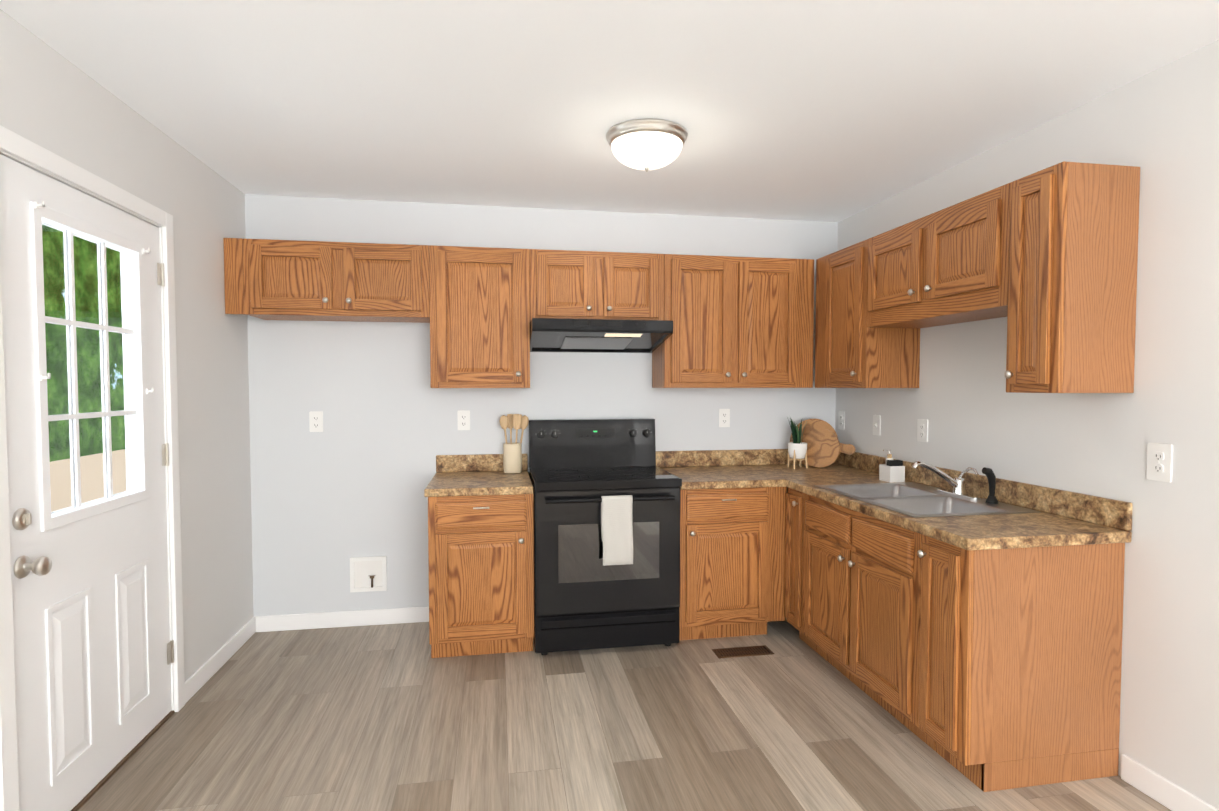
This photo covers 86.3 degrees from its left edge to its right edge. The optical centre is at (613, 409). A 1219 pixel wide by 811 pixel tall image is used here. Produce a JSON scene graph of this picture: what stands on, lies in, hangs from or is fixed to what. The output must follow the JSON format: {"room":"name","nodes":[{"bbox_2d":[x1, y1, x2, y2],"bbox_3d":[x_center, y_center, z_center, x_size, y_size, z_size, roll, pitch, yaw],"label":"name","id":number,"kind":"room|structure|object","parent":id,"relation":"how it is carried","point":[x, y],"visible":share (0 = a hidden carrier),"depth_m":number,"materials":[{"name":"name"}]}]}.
{"room":"kitchen","nodes":[
{"label":"kitchen","id":0,"kind":"room"},
{"bbox_2d":[0,9,253,680],"bbox_3d":[-1.503,0.154,0.339,0.120,2.440,6.650,0,2,-10],"label":"wall","id":1,"kind":"structure","parent":0,"point":[52,100],"depth_m":2.95,"materials":[{"name":"white paint"}]},
{"bbox_2d":[0,154,173,810],"bbox_3d":[-1.784,0.280,2.274,0.124,2.026,0.917,0,2,-10],"label":"entry door","id":2,"kind":"structure","parent":1,"relation":"in","point":[93,652],"depth_m":2.16,"materials":[{"name":"white"}]},
{"bbox_2d":[0,125,184,810],"bbox_3d":[-1.846,0.250,2.257,0.157,2.106,1.048,0,2,-10],"label":"door frame","id":3,"kind":"structure","parent":1,"relation":"attached to","point":[26,152],"depth_m":2.24,"materials":[{"name":"white"}]},
{"bbox_2d":[185,616,255,703],"bbox_3d":[-1.438,1.328,0.394,0.013,0.090,6.650,0,2,-10],"label":"baseboard","id":4,"kind":"structure","parent":1,"relation":"attached to","point":[204,673],"depth_m":3.17,"materials":[{"name":"white"}]},
{"bbox_2d":[245,194,837,615],"bbox_3d":[-0.301,0.019,3.990,3.770,2.440,0.120,0,2,-10],"label":"wall","id":5,"kind":"structure","parent":0,"point":[355,476],"depth_m":3.77,"materials":[{"name":"white paint"}]},
{"bbox_2d":[309,411,322,431],"bbox_3d":[-1.682,0.066,3.679,0.072,0.116,0.008,0,2,-10],"label":"electrical outlet","id":6,"kind":"object","parent":5,"relation":"attached to","point":[315,421],"visible":1,"depth_m":3.68,"materials":[{"name":"white plastic"}]},
{"bbox_2d":[223,238,429,322],"bbox_3d":[-1.500,-0.688,3.507,1.004,0.383,0.352,0,2,-10],"label":"upper cabinet","id":7,"kind":"object","parent":5,"relation":"attached to","point":[270,279],"visible":0.98,"depth_m":3.37,"materials":[{"name":"brown wood"}]},
{"bbox_2d":[256,606,428,631],"bbox_3d":[-1.521,1.203,3.748,1.002,0.090,0.013,0,2,-10],"label":"baseboard","id":8,"kind":"structure","parent":5,"relation":"attached to","point":[269,623],"depth_m":3.73,"materials":[{"name":"white"}]},
{"bbox_2d":[350,556,386,591],"bbox_3d":[-1.416,0.948,3.756,0.200,0.200,0.014,0,2,-10],"label":"outlet box","id":9,"kind":"object","parent":5,"relation":"attached to","point":[367,574],"visible":1,"depth_m":3.76,"materials":[{"name":"white plastic"}]},
{"bbox_2d":[457,410,469,429],"bbox_3d":[-0.880,0.061,3.822,0.072,0.116,0.008,0,2,-10],"label":"electrical outlet","id":10,"kind":"object","parent":5,"relation":"attached to","point":[463,417],"visible":1,"depth_m":3.82,"materials":[{"name":"white plastic"}]},
{"bbox_2d":[429,245,529,387],"bbox_3d":[-0.744,-0.504,3.649,0.531,0.760,0.352,0,2,-10],"label":"upper cabinet","id":11,"kind":"object","parent":5,"relation":"attached to","point":[479,317],"visible":1,"depth_m":3.51,"materials":[{"name":"brown wood"}]},
{"bbox_2d":[529,249,663,320],"bbox_3d":[-0.107,-0.691,3.755,0.760,0.395,0.352,0,2,-10],"label":"upper cabinet","id":12,"kind":"object","parent":5,"relation":"attached to","point":[567,284],"visible":0.81,"depth_m":3.62,"materials":[{"name":"brown wood"}]},
{"bbox_2d":[530,318,672,352],"bbox_3d":[-0.093,-0.414,3.690,0.758,0.151,0.506,0,2,-10],"label":"range hood","id":13,"kind":"object","parent":5,"relation":"attached to","point":[595,335],"visible":1,"depth_m":3.55,"materials":[{"name":"black metal"}]},
{"bbox_2d":[719,409,729,426],"bbox_3d":[0.700,0.050,4.103,0.072,0.116,0.008,0,2,-10],"label":"electrical outlet","id":14,"kind":"object","parent":5,"relation":"attached to","point":[724,417],"visible":1,"depth_m":4.10,"materials":[{"name":"white plastic"}]},
{"bbox_2d":[652,254,813,387],"bbox_3d":[0.717,-0.514,3.909,0.913,0.760,0.352,0,2,-10],"label":"upper cabinet","id":15,"kind":"object","parent":5,"relation":"attached to","point":[743,322],"visible":1,"depth_m":3.77,"materials":[{"name":"brown wood"}]},
{"bbox_2d":[0,0,1218,221],"bbox_3d":[0.294,-1.107,0.613,3.770,0.060,6.890,0,2,-10],"label":"ceiling","id":16,"kind":"structure","parent":0,"point":[818,110],"depth_m":2.27,"materials":[{"name":"white paint"}]},
{"bbox_2d":[606,118,687,171],"bbox_3d":[0.140,-1.078,2.731,0.344,0.154,0.344,0,2,-10],"label":"ceiling light","id":17,"kind":"object","parent":16,"relation":"attached to","point":[646,144],"visible":1,"depth_m":2.63,"materials":[{"name":"white glass"}]},
{"bbox_2d":[78,617,1170,810],"bbox_3d":[0.294,1.391,0.706,3.770,0.060,6.890,0,2,-10],"label":"floor","id":18,"kind":"structure","parent":0,"point":[390,717],"depth_m":2.55,"materials":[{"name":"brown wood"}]},
{"bbox_2d":[428,494,533,657],"bbox_3d":[-0.711,0.835,3.546,0.519,0.841,0.664,0,2,-10],"label":"base cabinet","id":19,"kind":"object","parent":18,"relation":"on","point":[481,570],"visible":0.9,"depth_m":3.25,"materials":[{"name":"brown wood"}]},
{"bbox_2d":[424,454,532,496],"bbox_3d":[-0.721,0.344,3.538,0.531,0.140,0.642,0,2,-10],"label":"countertop","id":20,"kind":"structure","parent":19,"relation":"on","point":[471,475],"depth_m":3.54,"materials":[{"name":"laminate"}]},
{"bbox_2d":[500,414,528,472],"bbox_3d":[-0.578,0.193,3.791,0.170,0.341,0.109,0,2,-10],"label":"utensil crock","id":21,"kind":"object","parent":20,"relation":"on","point":[512,457],"visible":1,"depth_m":3.77,"materials":[{"name":"beige ceramic"}]},
{"bbox_2d":[528,418,681,654],"bbox_3d":[-0.072,0.660,3.614,0.758,1.186,0.706,0,2,-10],"label":"range","id":22,"kind":"object","parent":18,"relation":"on","point":[585,598],"visible":1,"depth_m":3.35,"materials":[{"name":"black metal"}]},
{"bbox_2d":[601,495,632,565],"bbox_3d":[0.018,0.604,3.280,0.159,0.346,0.046,0,2,-10],"label":"towel","id":23,"kind":"object","parent":22,"relation":"hanging from","point":[616,528],"visible":0.98,"depth_m":3.26,"materials":[{"name":"fabric"}]},
{"bbox_2d":[679,487,786,640],"bbox_3d":[0.595,0.827,3.779,0.605,0.841,0.664,0,2,-10],"label":"base cabinet","id":24,"kind":"object","parent":18,"relation":"on","point":[732,559],"visible":0.83,"depth_m":3.49,"materials":[{"name":"brown wood"}]},
{"bbox_2d":[656,449,779,489],"bbox_3d":[0.578,0.335,3.767,0.570,0.140,0.647,0,2,-10],"label":"countertop","id":25,"kind":"structure","parent":24,"relation":"on","point":[697,469],"depth_m":3.97,"materials":[{"name":"laminate"}]},
{"bbox_2d":[712,645,773,658],"bbox_3d":[0.673,1.259,3.386,0.300,0.005,0.110,0,2,-10],"label":"floor vent","id":26,"kind":"object","parent":18,"relation":"in","point":[742,651],"visible":1,"depth_m":3.38,"materials":[{"name":"brown metal"}]},
{"bbox_2d":[785,488,816,651],"bbox_3d":[1.245,0.837,3.504,0.664,0.841,0.200,0,2,-10],"label":"base cabinet","id":27,"kind":"object","parent":18,"relation":"on","point":[794,566],"visible":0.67,"depth_m":3.43,"materials":[{"name":"brown wood"}]},
{"bbox_2d":[803,494,935,750],"bbox_3d":[1.344,0.857,2.947,0.664,0.841,0.930,0,2,-10],"label":"base cabinet","id":28,"kind":"object","parent":18,"relation":"on","point":[861,619],"visible":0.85,"depth_m":2.76,"materials":[{"name":"brown wood"}]},
{"bbox_2d":[756,449,1132,549],"bbox_3d":[1.302,0.356,3.195,0.654,0.140,2.027,0,2,-10],"label":"countertop","id":29,"kind":"structure","parent":28,"relation":"on","point":[1065,518],"depth_m":2.57,"materials":[{"name":"laminate"}]},
{"bbox_2d":[787,415,807,468],"bbox_3d":[1.137,0.190,4.014,0.119,0.332,0.122,0,2,-10],"label":"plant pot","id":30,"kind":"object","parent":29,"relation":"on","point":[797,448],"visible":1,"depth_m":3.99,"materials":[{"name":"white ceramic"}]},
{"bbox_2d":[790,419,855,467],"bbox_3d":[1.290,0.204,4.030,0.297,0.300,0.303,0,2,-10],"label":"cutting board","id":31,"kind":"object","parent":29,"relation":"on","point":[825,447],"visible":0.88,"depth_m":4.00,"materials":[{"name":"brown wood"}]},
{"bbox_2d":[879,449,904,482],"bbox_3d":[1.475,0.294,3.442,0.085,0.166,0.100,0,2,-10],"label":"soap caddy","id":32,"kind":"object","parent":29,"relation":"on","point":[891,470],"visible":1,"depth_m":3.40,"materials":[{"name":"white ceramic"}]},
{"bbox_2d":[814,482,1040,517],"bbox_3d":[1.355,0.466,2.934,0.560,0.150,0.800,0,2,-10],"label":"sink basin","id":33,"kind":"object","parent":29,"relation":"in","point":[913,499],"visible":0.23,"depth_m":2.92,"materials":[{"name":"silver metal"}]},
{"bbox_2d":[912,461,997,503],"bbox_3d":[1.485,0.311,2.904,0.268,0.162,0.354,0,2,-10],"label":"faucet","id":34,"kind":"object","parent":29,"relation":"on","point":[958,485],"visible":1,"depth_m":2.92,"materials":[{"name":"silver metal"}]},
{"bbox_2d":[917,534,1124,791],"bbox_3d":[1.448,0.879,2.364,0.664,0.841,0.253,0,2,-10],"label":"base cabinet","id":35,"kind":"object","parent":18,"relation":"on","point":[1020,656],"visible":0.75,"depth_m":2.25,"materials":[{"name":"brown wood"}]},
{"bbox_2d":[835,40,1218,809],"bbox_3d":[2.101,0.133,0.920,0.120,2.440,6.770,0,2,-10],"label":"wall","id":36,"kind":"structure","parent":0,"point":[1159,126],"depth_m":2.21,"materials":[{"name":"white paint"}]},
{"bbox_2d":[838,411,844,429],"bbox_3d":[1.458,0.067,4.158,0.008,0.116,0.072,0,2,-10],"label":"electrical outlet","id":37,"kind":"object","parent":36,"relation":"attached to","point":[841,420],"visible":1,"depth_m":4.15,"materials":[{"name":"white plastic"}]},
{"bbox_2d":[815,239,919,387],"bbox_3d":[1.374,-0.503,3.616,0.352,0.760,0.548,0,2,-10],"label":"upper cabinet","id":38,"kind":"object","parent":36,"relation":"attached to","point":[852,350],"visible":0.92,"depth_m":3.42,"materials":[{"name":"brown wood"}]},
{"bbox_2d":[873,415,880,435],"bbox_3d":[1.522,0.089,3.774,0.016,0.116,0.072,0,2,-10],"label":"light switch","id":39,"kind":"object","parent":36,"relation":"attached to","point":[876,424],"visible":1,"depth_m":3.77,"materials":[{"name":"white plastic"}]},
{"bbox_2d":[917,419,927,441],"bbox_3d":[1.599,0.107,3.366,0.008,0.116,0.080,0,2,-10],"label":"electrical outlet","id":40,"kind":"object","parent":36,"relation":"attached to","point":[922,430],"visible":1,"depth_m":3.36,"materials":[{"name":"white plastic"}]},
{"bbox_2d":[867,183,1009,327],"bbox_3d":[1.504,-0.631,2.882,0.352,0.450,0.930,0,2,-10],"label":"upper cabinet","id":41,"kind":"object","parent":36,"relation":"attached to","point":[948,265],"visible":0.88,"depth_m":2.75,"materials":[{"name":"brown wood"}]},
{"bbox_2d":[1004,161,1139,392],"bbox_3d":[1.606,-0.448,2.316,0.352,0.773,0.230,0,2,-10],"label":"upper cabinet","id":42,"kind":"object","parent":36,"relation":"attached to","point":[1072,271],"visible":1,"depth_m":2.21,"materials":[{"name":"brown wood"}]},
{"bbox_2d":[1147,443,1172,481],"bbox_3d":[1.814,0.174,2.162,0.008,0.125,0.080,0,2,-10],"label":"electrical outlet","id":43,"kind":"object","parent":36,"relation":"attached to","point":[1159,461],"visible":1,"depth_m":2.16,"materials":[{"name":"white plastic"}]},
{"bbox_2d":[1121,754,1218,810],"bbox_3d":[2.202,1.342,0.018,0.013,0.090,4.630,0,2,-10],"label":"baseboard","id":44,"kind":"structure","parent":36,"relation":"attached to","point":[1165,792],"depth_m":2.16,"materials":[{"name":"white"}]},
{"label":"outside","id":45,"kind":"structure","parent":0,"visible":0},
{"bbox_2d":[42,225,125,461],"bbox_3d":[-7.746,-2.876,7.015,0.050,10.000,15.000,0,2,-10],"label":"trees","id":46,"kind":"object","parent":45,"point":[93,355],"depth_m":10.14,"materials":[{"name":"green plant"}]},
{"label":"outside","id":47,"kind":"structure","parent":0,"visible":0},
{"bbox_2d":[50,449,126,511],"bbox_3d":[-3.892,0.870,5.047,0.220,1.060,8.500,0,2,-10],"label":"fence","id":48,"kind":"object","parent":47,"point":[62,500],"depth_m":4.65,"materials":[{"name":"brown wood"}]}
]}

